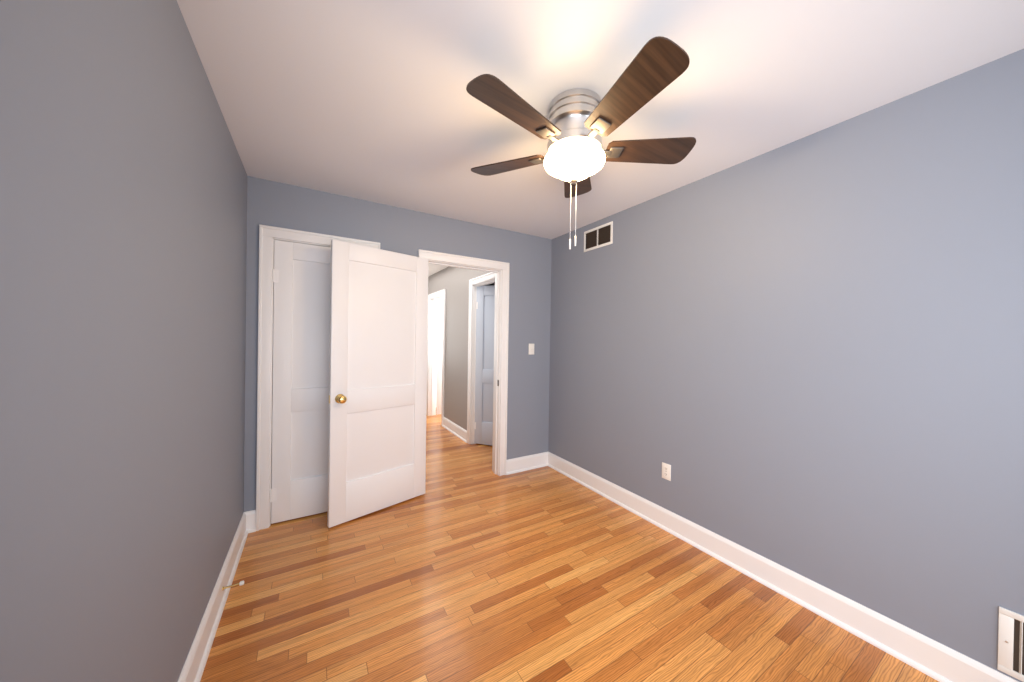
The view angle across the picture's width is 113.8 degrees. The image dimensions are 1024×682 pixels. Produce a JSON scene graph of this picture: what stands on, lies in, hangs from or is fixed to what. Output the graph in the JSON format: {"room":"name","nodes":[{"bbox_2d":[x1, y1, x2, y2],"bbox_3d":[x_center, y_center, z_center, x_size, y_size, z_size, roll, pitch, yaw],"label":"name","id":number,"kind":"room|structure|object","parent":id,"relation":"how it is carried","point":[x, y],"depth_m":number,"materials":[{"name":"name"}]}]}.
{"room":"empty bedroom","nodes":[
{"label":"empty bedroom","id":0,"kind":"room"},
{"bbox_2d":[0,0,246,681],"bbox_3d":[-0.811,0.118,0.475,0.120,2.440,4.385,1,0,-31],"label":"wall","id":1,"kind":"structure","parent":0,"point":[123,217],"depth_m":0.77,"materials":[{"name":"grey paint"}]},
{"bbox_2d":[178,512,247,681],"bbox_3d":[-0.764,1.269,0.520,0.030,0.140,4.145,1,0,-31],"label":"baseboard","id":2,"kind":"structure","parent":1,"relation":"attached to","point":[196,660],"depth_m":1.53,"materials":[{"name":"white paint"}]},
{"bbox_2d":[222,581,243,590],"bbox_3d":[-1.421,1.247,1.704,0.087,0.020,0.020,1,0,-31],"label":"doorstop","id":3,"kind":"object","parent":1,"relation":"attached to","point":[239,584],"depth_m":1.71,"materials":[{"name":"gold metal"}]},
{"bbox_2d":[244,176,551,511],"bbox_3d":[-0.685,0.106,3.035,2.723,2.440,0.120,1,0,-31],"label":"wall","id":4,"kind":"structure","parent":0,"point":[527,257],"depth_m":2.96,"materials":[{"name":"grey paint"}]},
{"bbox_2d":[245,510,255,532],"bbox_3d":[-1.803,1.243,2.296,0.070,0.140,0.030,1,0,-31],"label":"baseboard","id":5,"kind":"structure","parent":4,"relation":"attached to","point":[251,521],"depth_m":2.30,"materials":[{"name":"white paint"}]},
{"bbox_2d":[256,224,379,530],"bbox_3d":[-1.444,0.260,2.548,0.785,2.115,0.182,1,0,-31],"label":"door frame","id":6,"kind":"structure","parent":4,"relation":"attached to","point":[272,359],"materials":[{"name":"white paint"}]},
{"bbox_2d":[270,488,276,501],"bbox_3d":[-1.700,1.097,2.375,0.040,0.090,0.011,1,0,-31],"label":"closet door hinge","id":7,"kind":"object","parent":6,"relation":"attached to","point":[273,495],"depth_m":2.38,"materials":[{"name":"white paint"}]},
{"bbox_2d":[272,269,278,281],"bbox_3d":[-1.675,-0.463,2.367,0.040,0.090,0.011,1,0,-31],"label":"closet door hinge","id":8,"kind":"object","parent":6,"relation":"attached to","point":[275,275],"depth_m":2.37,"materials":[{"name":"white paint"}]},
{"bbox_2d":[418,249,509,475],"bbox_3d":[-0.471,0.304,3.166,0.780,2.050,0.120,1,0,-31],"label":"door frame","id":9,"kind":"structure","parent":4,"relation":"in","point":[497,346],"depth_m":3.33,"materials":[{"name":"white paint"}]},
{"bbox_2d":[327,239,428,527],"bbox_3d":[-1.007,0.303,2.615,0.171,2.018,0.773,1,0,45],"label":"door","id":10,"kind":"structure","parent":9,"relation":"attached to","point":[378,378],"depth_m":2.56,"materials":[{"name":"white paint"}]},
{"bbox_2d":[492,316,494,470],"bbox_3d":[-0.509,0.273,3.230,0.900,2.110,0.028,1,0,-31],"label":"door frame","id":11,"kind":"structure","parent":4,"relation":"attached to","point":[493,393],"depth_m":3.42,"materials":[{"name":"white paint"}]},
{"bbox_2d":[506,452,547,474],"bbox_3d":[0.170,1.267,3.476,0.538,0.140,0.030,1,0,-31],"label":"baseboard","id":12,"kind":"structure","parent":4,"relation":"attached to","point":[525,463],"depth_m":3.46,"materials":[{"name":"white paint"}]},
{"bbox_2d":[529,344,533,354],"bbox_3d":[0.208,0.085,3.487,0.070,0.114,0.019,1,0,-31],"label":"light switch","id":13,"kind":"object","parent":4,"relation":"attached to","point":[531,349],"depth_m":3.49,"materials":[{"name":"white plastic"}]},
{"bbox_2d":[436,298,442,405],"bbox_3d":[-1.158,0.080,6.696,1.130,2.440,0.020,1,0,-31],"label":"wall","id":14,"kind":"structure","parent":0,"point":[437,335],"depth_m":6.50,"materials":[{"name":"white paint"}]},
{"bbox_2d":[428,266,489,429],"bbox_3d":[-0.844,0.094,4.953,0.120,2.440,3.335,1,0,-31],"label":"wall","id":15,"kind":"structure","parent":0,"point":[453,282],"depth_m":4.76,"materials":[{"name":"grey paint"}]},
{"bbox_2d":[426,289,445,424],"bbox_3d":[-1.211,0.250,5.537,0.148,2.110,0.840,1,0,-31],"label":"door frame","id":16,"kind":"structure","parent":15,"relation":"attached to","point":[433,358],"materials":[{"name":"white paint"}]},
{"bbox_2d":[436,300,442,413],"bbox_3d":[-0.993,0.286,5.978,0.674,2.015,0.171,1,0,-16],"label":"hall door","id":17,"kind":"structure","parent":15,"relation":"in","point":[439,355],"depth_m":5.88,"materials":[{"name":"white paint"}]},
{"bbox_2d":[442,417,466,442],"bbox_3d":[-0.819,1.245,4.742,0.030,0.140,0.950,1,0,-31],"label":"baseboard","id":18,"kind":"structure","parent":15,"relation":"attached to","point":[455,429],"depth_m":4.70,"materials":[{"name":"white paint"}]},
{"bbox_2d":[467,272,494,443],"bbox_3d":[-0.272,0.273,3.966,0.148,2.110,0.920,1,0,-31],"label":"door frame","id":19,"kind":"structure","parent":15,"relation":"attached to","point":[483,278],"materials":[{"name":"white paint"}]},
{"bbox_2d":[474,285,494,445],"bbox_3d":[-0.118,0.310,4.164,0.754,2.015,0.171,1,0,21],"label":"hall door","id":20,"kind":"structure","parent":15,"relation":"in","point":[484,369],"depth_m":4.24,"materials":[{"name":"blue paint"}]},
{"bbox_2d":[200,414,938,681],"bbox_3d":[-0.258,1.384,2.837,3.520,0.100,7.840,1,0,-31],"label":"floor","id":21,"kind":"structure","parent":0,"point":[545,574],"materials":[{"name":"brown wood"}]},
{"bbox_2d":[177,0,1023,276],"bbox_3d":[-0.219,-1.156,2.824,3.520,0.100,7.840,1,0,-31],"label":"ceiling","id":22,"kind":"structure","parent":0,"point":[375,101],"depth_m":1.38,"materials":[{"name":"white paint"}]},
{"bbox_2d":[466,36,695,248],"bbox_3d":[0.288,-0.760,1.538,1.099,0.662,1.093,1,0,-31],"label":"fan","id":23,"kind":"object","parent":22,"relation":"hanging from","point":[576,125],"depth_m":1.44,"materials":[{"name":"brown wood"}]},
{"bbox_2d":[548,49,1023,681],"bbox_3d":[1.556,0.147,1.821,0.120,2.440,4.265,1,0,-31],"label":"wall","id":24,"kind":"structure","parent":0,"point":[804,357],"depth_m":1.62,"materials":[{"name":"grey paint"}]},
{"bbox_2d":[584,221,612,251],"bbox_3d":[0.776,-0.938,3.026,0.006,0.193,0.351,1,0,-31],"label":"air vent","id":25,"kind":"object","parent":24,"relation":"in","point":[604,244],"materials":[{"name":"white metal"}]},
{"bbox_2d":[585,225,610,248],"bbox_3d":[0.775,-0.938,3.026,0.007,0.144,0.307,1,0,-31],"label":"louvres","id":26,"kind":"object","parent":25,"relation":"attached to","point":[598,236],"depth_m":3.01,"materials":[{"name":"brown metal"}]},
{"bbox_2d":[662,462,670,480],"bbox_3d":[1.116,0.944,2.417,0.008,0.114,0.070,1,0,-31],"label":"electrical outlet","id":27,"kind":"object","parent":24,"relation":"attached to","point":[666,471],"depth_m":2.41,"materials":[{"name":"white plastic"}]},
{"bbox_2d":[548,452,1018,681],"bbox_3d":[1.444,1.296,1.840,0.030,0.140,4.145,1,0,-31],"label":"baseboard","id":28,"kind":"structure","parent":24,"relation":"attached to","point":[933,659],"depth_m":1.70,"materials":[{"name":"white paint"}]},
{"bbox_2d":[997,606,1023,681],"bbox_3d":[1.896,1.109,1.106,0.010,0.235,0.325,1,0,-31],"label":"air vent","id":29,"kind":"object","parent":24,"relation":"in","point":[1010,662],"depth_m":1.22,"materials":[{"name":"white metal"}]}
]}

